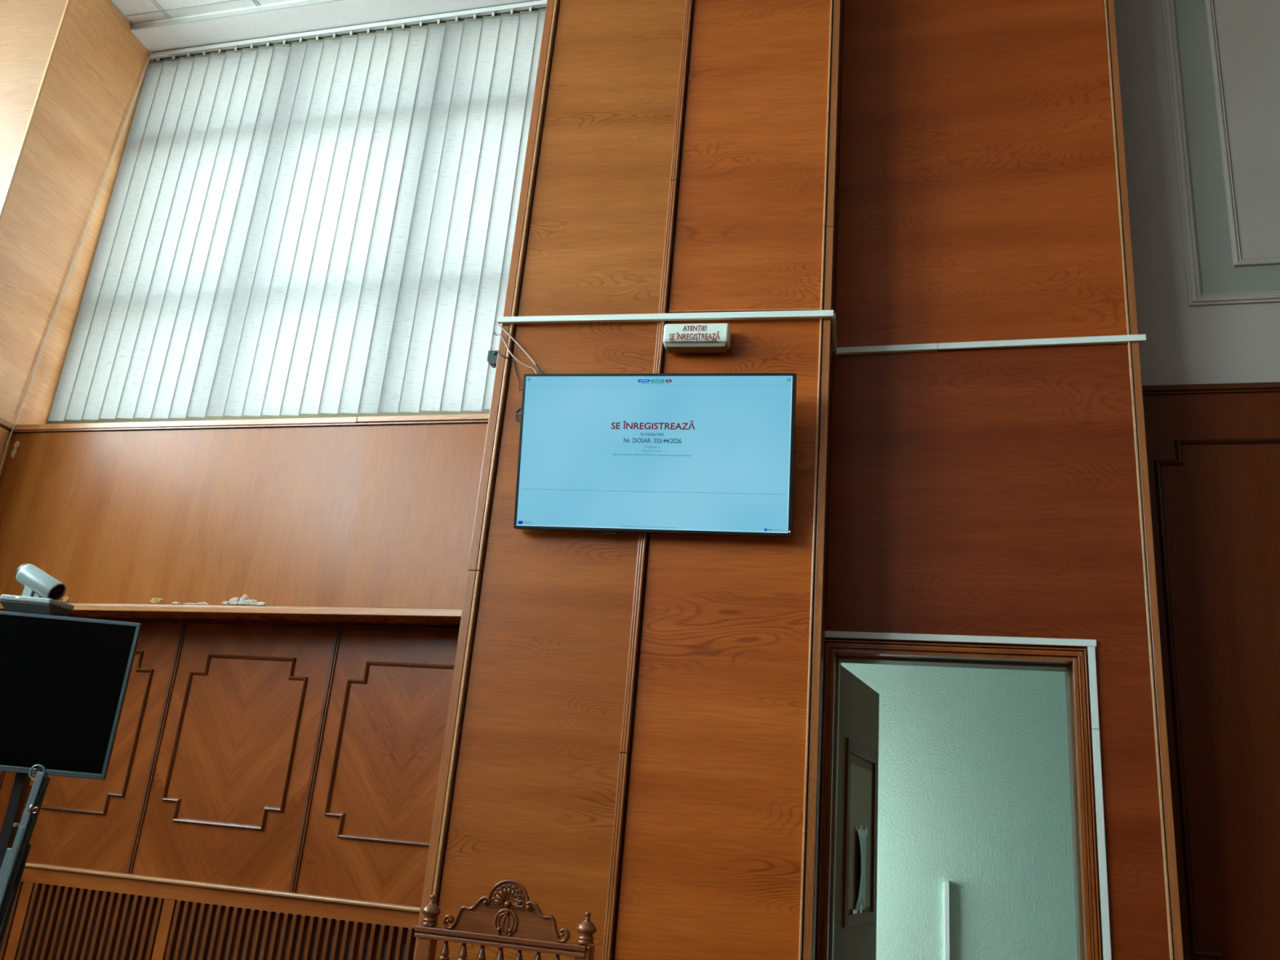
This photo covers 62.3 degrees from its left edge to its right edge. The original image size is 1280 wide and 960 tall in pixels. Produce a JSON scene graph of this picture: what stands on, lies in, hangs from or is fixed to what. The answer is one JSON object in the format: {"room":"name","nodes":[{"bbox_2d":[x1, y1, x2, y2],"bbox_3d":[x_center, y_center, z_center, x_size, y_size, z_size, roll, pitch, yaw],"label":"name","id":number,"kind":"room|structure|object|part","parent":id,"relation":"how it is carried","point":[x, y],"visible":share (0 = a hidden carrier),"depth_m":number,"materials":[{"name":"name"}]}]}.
{"room":"courtroom","nodes":[
{"label":"courtroom","id":0,"kind":"room"},
{"bbox_2d":[0,0,152,476],"bbox_3d":[-4.379,-0.180,6.297,1.764,6.100,1.309,1,-19,12],"label":"wall column","id":1,"kind":"structure","parent":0,"point":[71,71],"depth_m":6.29,"materials":[{"name":"wood"}]},
{"bbox_3d":[-3.685,1.202,5.513,0.006,3.108,0.994,1,-19,12],"label":"panel","id":2,"kind":"part","parent":1,"relation":"part of","materials":[{"name":"brown wood"}]},
{"bbox_3d":[-3.592,-0.376,5.771,0.014,0.032,0.485,1,-19,12],"label":"moulding","id":3,"kind":"part","parent":1,"relation":"part of","materials":[{"name":"brown wood"}]},
{"bbox_3d":[-4.521,-0.331,5.687,1.732,5.975,0.008,1,-19,12],"label":"panel","id":4,"kind":"part","parent":1,"relation":"part of","materials":[{"name":"brown wood"}]},
{"bbox_3d":[-3.666,-0.318,5.502,0.018,5.975,0.015,1,-19,12],"label":"corner moulding","id":5,"kind":"part","parent":1,"relation":"part of","materials":[{"name":"brown wood"}]},
{"bbox_2d":[112,0,295,24],"bbox_3d":[-0.440,-4.849,0.888,11.800,0.200,11.500,1,-19,12],"label":"ceiling","id":6,"kind":"structure","parent":0,"point":[127,7],"depth_m":6.72,"materials":[{"name":"white paint"}]},
{"bbox_2d":[125,0,260,19],"bbox_3d":[0.201,-3.454,4.550,11.043,0.005,2.800,0,-19,16],"label":"trim","id":7,"kind":"structure","parent":6,"relation":"attached to","point":[162,10],"depth_m":6.72,"materials":[{"name":"paint"}]},
{"bbox_2d":[0,0,535,959],"bbox_3d":[-1.607,-0.151,5.807,3.950,6.200,0.772,0,-19,16],"label":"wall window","id":8,"kind":"structure","parent":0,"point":[295,587],"depth_m":5.28,"materials":[{"name":"wood"}]},
{"bbox_2d":[0,880,27,959],"bbox_3d":[-3.385,2.346,5.243,0.665,0.725,0.030,0,-19,16],"label":"radiator grille","id":9,"kind":"object","parent":8,"relation":"attached to","point":[10,933],"visible":0.27,"depth_m":5.20,"materials":[{"name":"brown wood"}]},
{"bbox_2d":[0,901,139,959],"bbox_3d":[-3.023,2.342,5.173,1.241,0.550,0.011,0,-19,16],"label":"radiator","id":10,"kind":"object","parent":8,"relation":"attached to","point":[46,901],"visible":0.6,"depth_m":5.11,"materials":[{"name":"metal"}]},
{"bbox_3d":[-2.903,1.293,5.517,0.690,0.830,0.016,0,-19,16],"label":"panel moulding","id":11,"kind":"part","parent":8,"relation":"part of","materials":[{"name":"brown wood"}]},
{"bbox_2d":[8,882,169,959],"bbox_3d":[-2.664,2.343,5.041,0.833,0.725,0.030,0,-19,16],"label":"radiator grille","id":12,"kind":"object","parent":8,"relation":"attached to","point":[21,942],"visible":1,"depth_m":5.11,"materials":[{"name":"brown wood"}]},
{"bbox_3d":[-2.499,-0.301,5.704,2.190,0.032,0.016,0,-19,16],"label":"sill moulding","id":13,"kind":"part","parent":8,"relation":"part of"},
{"bbox_3d":[-2.220,1.968,5.062,3.050,0.070,0.050,0,-19,16],"label":"rail","id":14,"kind":"part","parent":8,"relation":"part of","materials":[{"name":"brown wood"}]},
{"bbox_3d":[-2.146,0.646,5.259,3.100,0.073,0.022,0,-19,16],"label":"ledge moulding","id":15,"kind":"part","parent":8,"relation":"part of","materials":[{"name":"brown wood"}]},
{"bbox_3d":[-2.021,1.289,5.270,0.690,0.830,0.016,0,-19,16],"label":"panel moulding","id":16,"kind":"part","parent":8,"relation":"part of","materials":[{"name":"brown wood"}]},
{"bbox_3d":[-2.070,0.240,5.539,3.100,1.010,0.260,0,-19,16],"label":"apron panel","id":17,"kind":"part","parent":8,"relation":"part of","materials":[{"name":"brown wood"}]},
{"bbox_2d":[156,899,414,959],"bbox_3d":[-1.564,2.337,4.733,1.452,0.725,0.030,0,-19,16],"label":"radiator grille","id":18,"kind":"object","parent":8,"relation":"attached to","point":[173,917],"visible":0.87,"depth_m":4.86,"materials":[{"name":"brown wood"}]},
{"bbox_2d":[181,918,405,959],"bbox_3d":[-1.603,2.335,4.776,1.149,0.550,0.010,0,-19,16],"label":"radiator","id":19,"kind":"object","parent":8,"relation":"attached to","point":[332,936],"visible":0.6,"depth_m":4.85,"materials":[{"name":"metal"}]},
{"bbox_2d":[46,0,546,423],"bbox_3d":[-1.928,-1.588,6.260,3.033,2.698,0.049,0,-19,16],"label":"vertical blind","id":20,"kind":"object","parent":8,"relation":"attached to","point":[321,223],"visible":0.84,"depth_m":6.24,"materials":[{"name":"white fabric"}]},
{"bbox_2d":[0,55,151,470],"bbox_3d":[-3.474,-0.747,6.236,0.024,4.485,0.225,1,-19,12],"label":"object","id":21,"kind":"object","parent":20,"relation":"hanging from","point":[36,365],"visible":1,"depth_m":6.42,"materials":[{"name":"brown wood"}]},
{"bbox_3d":[-1.818,-2.839,6.680,3.000,0.032,0.047,0,-19,16],"label":"head rail","id":22,"kind":"part","parent":20,"relation":"part of","materials":[{"name":"white metal"}]},
{"bbox_3d":[-1.138,1.284,5.023,0.690,0.830,0.016,0,-19,16],"label":"panel moulding","id":23,"kind":"part","parent":8,"relation":"part of","materials":[{"name":"brown wood"}]},
{"bbox_3d":[-1.005,-0.310,5.286,0.907,0.029,0.016,0,-19,16],"label":"sill moulding","id":24,"kind":"part","parent":8,"relation":"part of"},
{"bbox_2d":[413,0,844,959],"bbox_3d":[0.153,-0.155,5.172,1.552,6.100,0.968,1,-19,12],"label":"wall pillar","id":25,"kind":"structure","parent":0,"point":[633,738],"depth_m":4.53,"materials":[{"name":"brown wood"}]},
{"bbox_2d":[486,350,497,368],"bbox_3d":[-0.692,-0.574,5.022,0.059,0.074,0.058,1,-19,12],"label":"power adapter","id":26,"kind":"object","parent":25,"relation":"attached to","point":[491,359],"visible":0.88,"depth_m":5.00,"materials":[{"name":"plastic"}]},
{"bbox_2d":[493,350,522,391],"bbox_3d":[-0.611,-0.513,4.937,0.184,0.210,0.029,1,-19,12],"label":"cable","id":27,"kind":"object","parent":25,"relation":"attached to","point":[495,350],"visible":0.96,"depth_m":4.95,"materials":[{"name":"black plastic"}]},
{"bbox_2d":[493,332,537,373],"bbox_3d":[-0.577,-0.555,4.933,0.283,0.324,0.036,0,-19,16],"label":"cable","id":28,"kind":"object","parent":25,"relation":"attached to","point":[494,333],"visible":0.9,"depth_m":4.95,"materials":[{"name":"grey plastic"}]},
{"bbox_2d":[515,408,521,422],"bbox_3d":[-0.545,-0.297,4.846,0.060,0.071,0.008,1,-19,12],"label":"cable coil","id":29,"kind":"object","parent":25,"relation":"attached to","point":[519,409],"visible":0.5,"depth_m":4.85,"materials":[{"name":"black plastic"}]},
{"bbox_3d":[-0.395,0.911,4.423,0.683,3.519,0.025,1,-19,12],"label":"veneer panel","id":30,"kind":"part","parent":25,"relation":"part of","materials":[{"name":"brown wood"}]},
{"bbox_3d":[-0.144,-1.912,5.371,0.683,2.455,0.025,1,-19,12],"label":"veneer panel","id":31,"kind":"part","parent":25,"relation":"part of","materials":[{"name":"brown wood"}]},
{"bbox_2d":[513,373,796,537],"bbox_3d":[0.059,-0.110,4.569,1.204,0.697,0.189,1,-19,12],"label":"television","id":32,"kind":"object","parent":25,"relation":"attached to","point":[660,453],"visible":1,"depth_m":4.53,"materials":[{"name":"blue glass"}]},
{"bbox_2d":[497,310,833,324],"bbox_3d":[0.091,-0.749,4.866,1.574,0.038,0.019,1,-19,12],"label":"cable trunking","id":33,"kind":"object","parent":25,"relation":"attached to","point":[803,313],"visible":1,"depth_m":4.85,"materials":[{"name":"white plastic"}]},
{"bbox_2d":[497,322,545,373],"bbox_3d":[-0.532,-0.571,4.920,0.334,0.376,0.021,1,-19,13],"label":"power cable","id":34,"kind":"object","parent":33,"relation":"hanging from","point":[498,323],"visible":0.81,"depth_m":4.94,"materials":[{"name":"white plastic"}]},
{"bbox_2d":[662,323,731,352],"bbox_3d":[0.255,-0.641,4.764,0.298,0.116,0.075,1,-19,12],"label":"sign","id":35,"kind":"object","parent":25,"relation":"attached to","point":[699,337],"visible":1,"depth_m":4.73,"materials":[{"name":"plastic"}]},
{"bbox_3d":[0.325,0.924,4.271,0.692,3.519,0.025,1,-19,12],"label":"veneer panel","id":36,"kind":"part","parent":25,"relation":"part of","materials":[{"name":"brown wood"}]},
{"bbox_3d":[0.576,-1.899,5.219,0.692,2.455,0.025,1,-19,12],"label":"veneer panel","id":37,"kind":"part","parent":25,"relation":"part of","materials":[{"name":"brown wood"}]},
{"bbox_2d":[831,312,836,353],"bbox_3d":[0.897,-0.675,4.886,0.018,0.034,0.367,1,-19,12],"label":"cable trunking","id":38,"kind":"object","parent":25,"relation":"attached to","point":[833,319],"visible":1,"depth_m":4.86,"materials":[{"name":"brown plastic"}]},
{"bbox_2d":[840,0,1279,959],"bbox_3d":[3.159,0.140,5.255,6.200,6.100,1.450,0,-19,16],"label":"wall","id":39,"kind":"structure","parent":0,"point":[1200,79],"depth_m":5.14,"materials":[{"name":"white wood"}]},
{"bbox_2d":[944,880,950,959],"bbox_3d":[1.586,2.685,5.456,0.026,1.155,0.020,0,-19,16],"label":"cable trunking","id":40,"kind":"object","parent":39,"relation":"attached to","point":[947,953],"visible":1,"depth_m":5.57,"materials":[{"name":"white plastic"}]},
{"bbox_2d":[815,0,1183,959],"bbox_3d":[1.430,-0.122,4.931,1.648,6.100,0.336,0,-19,16],"label":"wall panel","id":41,"kind":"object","parent":39,"relation":"in","point":[984,191],"depth_m":4.85,"materials":[{"name":"brown wood"}]},
{"bbox_2d":[815,640,1101,959],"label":"door","id":42,"kind":"structure","parent":41,"relation":"attached to","point":[851,793],"depth_m":4.53,"materials":[{"name":"brown wood"}]},
{"bbox_2d":[852,826,867,914],"bbox_3d":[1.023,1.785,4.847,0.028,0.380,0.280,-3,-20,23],"label":"door handle","id":43,"kind":"object","parent":42,"relation":"attached to","point":[860,903],"visible":1,"depth_m":4.88,"materials":[{"name":"metal"}]},
{"bbox_3d":[1.032,1.644,4.931,0.012,0.795,0.660,-3,-20,23],"label":"moulding","id":44,"kind":"part","parent":42,"relation":"part of","materials":[{"name":"brown wood"}]},
{"bbox_2d":[824,631,1096,647],"bbox_3d":[1.339,0.674,4.493,1.110,0.028,0.020,0,-19,16],"label":"cable trunking","id":45,"kind":"object","parent":41,"relation":"attached to","point":[832,634],"visible":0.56,"depth_m":4.48,"materials":[{"name":"white plastic"}]},
{"bbox_3d":[1.656,-1.776,5.300,1.300,2.455,0.004,0,-19,16],"label":"veneer panel","id":46,"kind":"part","parent":41,"relation":"part of","materials":[{"name":"brown wood"}]},
{"bbox_2d":[834,333,1146,355],"bbox_3d":[1.588,-0.623,4.887,1.372,0.038,0.025,0,-19,16],"label":"cable trunking","id":47,"kind":"object","parent":41,"relation":"attached to","point":[1126,338],"visible":0.91,"depth_m":4.87,"materials":[{"name":"white plastic"}]},
{"bbox_3d":[1.405,1.047,4.352,1.300,3.518,0.004,0,-19,16],"label":"veneer panel","id":48,"kind":"part","parent":41,"relation":"part of","materials":[{"name":"brown wood"}]},
{"bbox_2d":[1087,646,1111,959],"bbox_3d":[1.763,1.695,4.006,0.028,2.136,0.016,0,-19,16],"label":"cable trunking","id":49,"kind":"object","parent":41,"relation":"attached to","point":[1103,882],"visible":1,"depth_m":4.14,"materials":[{"name":"white plastic"}]},
{"bbox_3d":[4.123,-0.430,4.445,3.900,0.030,0.042,0,-19,16],"label":"cornice","id":50,"kind":"part","parent":39,"relation":"part of","materials":[{"name":"brown wood"}]},
{"bbox_3d":[4.006,1.216,3.995,3.900,3.410,0.200,0,-19,16],"label":"wainscot panel","id":51,"kind":"part","parent":39,"relation":"part of","materials":[{"name":"brown wood"}]},
{"bbox_3d":[2.967,0.884,4.287,1.482,2.276,0.020,0,-19,16],"label":"panel moulding","id":52,"kind":"part","parent":39,"relation":"part of","materials":[{"name":"brown wood"}]},
{"bbox_3d":[3.947,-1.835,5.003,2.600,2.116,0.024,0,-19,16],"label":"plaster moulding","id":53,"kind":"part","parent":39,"relation":"part of","materials":[{"name":"white paint"}]},
{"bbox_3d":[3.939,-1.829,5.002,2.175,1.710,0.020,0,-19,16],"label":"plaster moulding","id":54,"kind":"part","parent":39,"relation":"part of","materials":[{"name":"white paint"}]},
{"bbox_3d":[-0.738,1.314,0.009,11.400,0.100,13.400,1,-19,12],"label":"floor","id":55,"kind":"structure","parent":0,"visible":0},
{"bbox_2d":[0,764,50,948],"bbox_3d":[-1.493,1.258,2.236,0.460,1.285,0.428,5,-18,0],"label":"folding stand","id":56,"kind":"object","parent":55,"relation":"on","point":[14,863],"visible":1,"depth_m":2.42,"materials":[{"name":"grey paint"}]},
{"bbox_2d":[0,610,142,869],"bbox_3d":[-2.460,1.377,3.720,0.758,1.845,0.770,-13,-26,44],"label":"monitor","id":57,"kind":"object","parent":55,"relation":"on","point":[64,680],"visible":0.99,"depth_m":3.89,"materials":[{"name":"black plastic"}]},
{"bbox_2d":[0,563,74,616],"bbox_3d":[-2.296,0.419,4.041,0.236,0.195,0.123,5,-18,0],"label":"camera","id":58,"kind":"object","parent":57,"relation":"on","point":[42,593],"visible":0.98,"depth_m":4.00,"materials":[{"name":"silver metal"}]},
{"bbox_2d":[413,879,596,959],"bbox_3d":[-0.497,1.655,2.837,0.572,1.090,0.531,0,-19,16],"label":"carved chair","id":59,"kind":"object","parent":55,"relation":"on","point":[506,917],"visible":1,"depth_m":3.18,"materials":[{"name":"brown wood"}]},
{"bbox_3d":[-0.685,1.808,3.095,0.048,0.932,0.048,0,-19,16],"label":"post","id":60,"kind":"part","parent":59,"relation":"part of","materials":[{"name":"brown wood"}]},
{"bbox_3d":[-0.417,1.381,3.168,0.550,0.032,0.050,0,-19,16],"label":"rail","id":61,"kind":"part","parent":59,"relation":"part of","materials":[{"name":"brown wood"}]},
{"bbox_3d":[-0.199,1.806,2.959,0.048,0.932,0.048,0,-19,16],"label":"post","id":62,"kind":"part","parent":59,"relation":"part of","materials":[{"name":"brown wood"}]}
]}

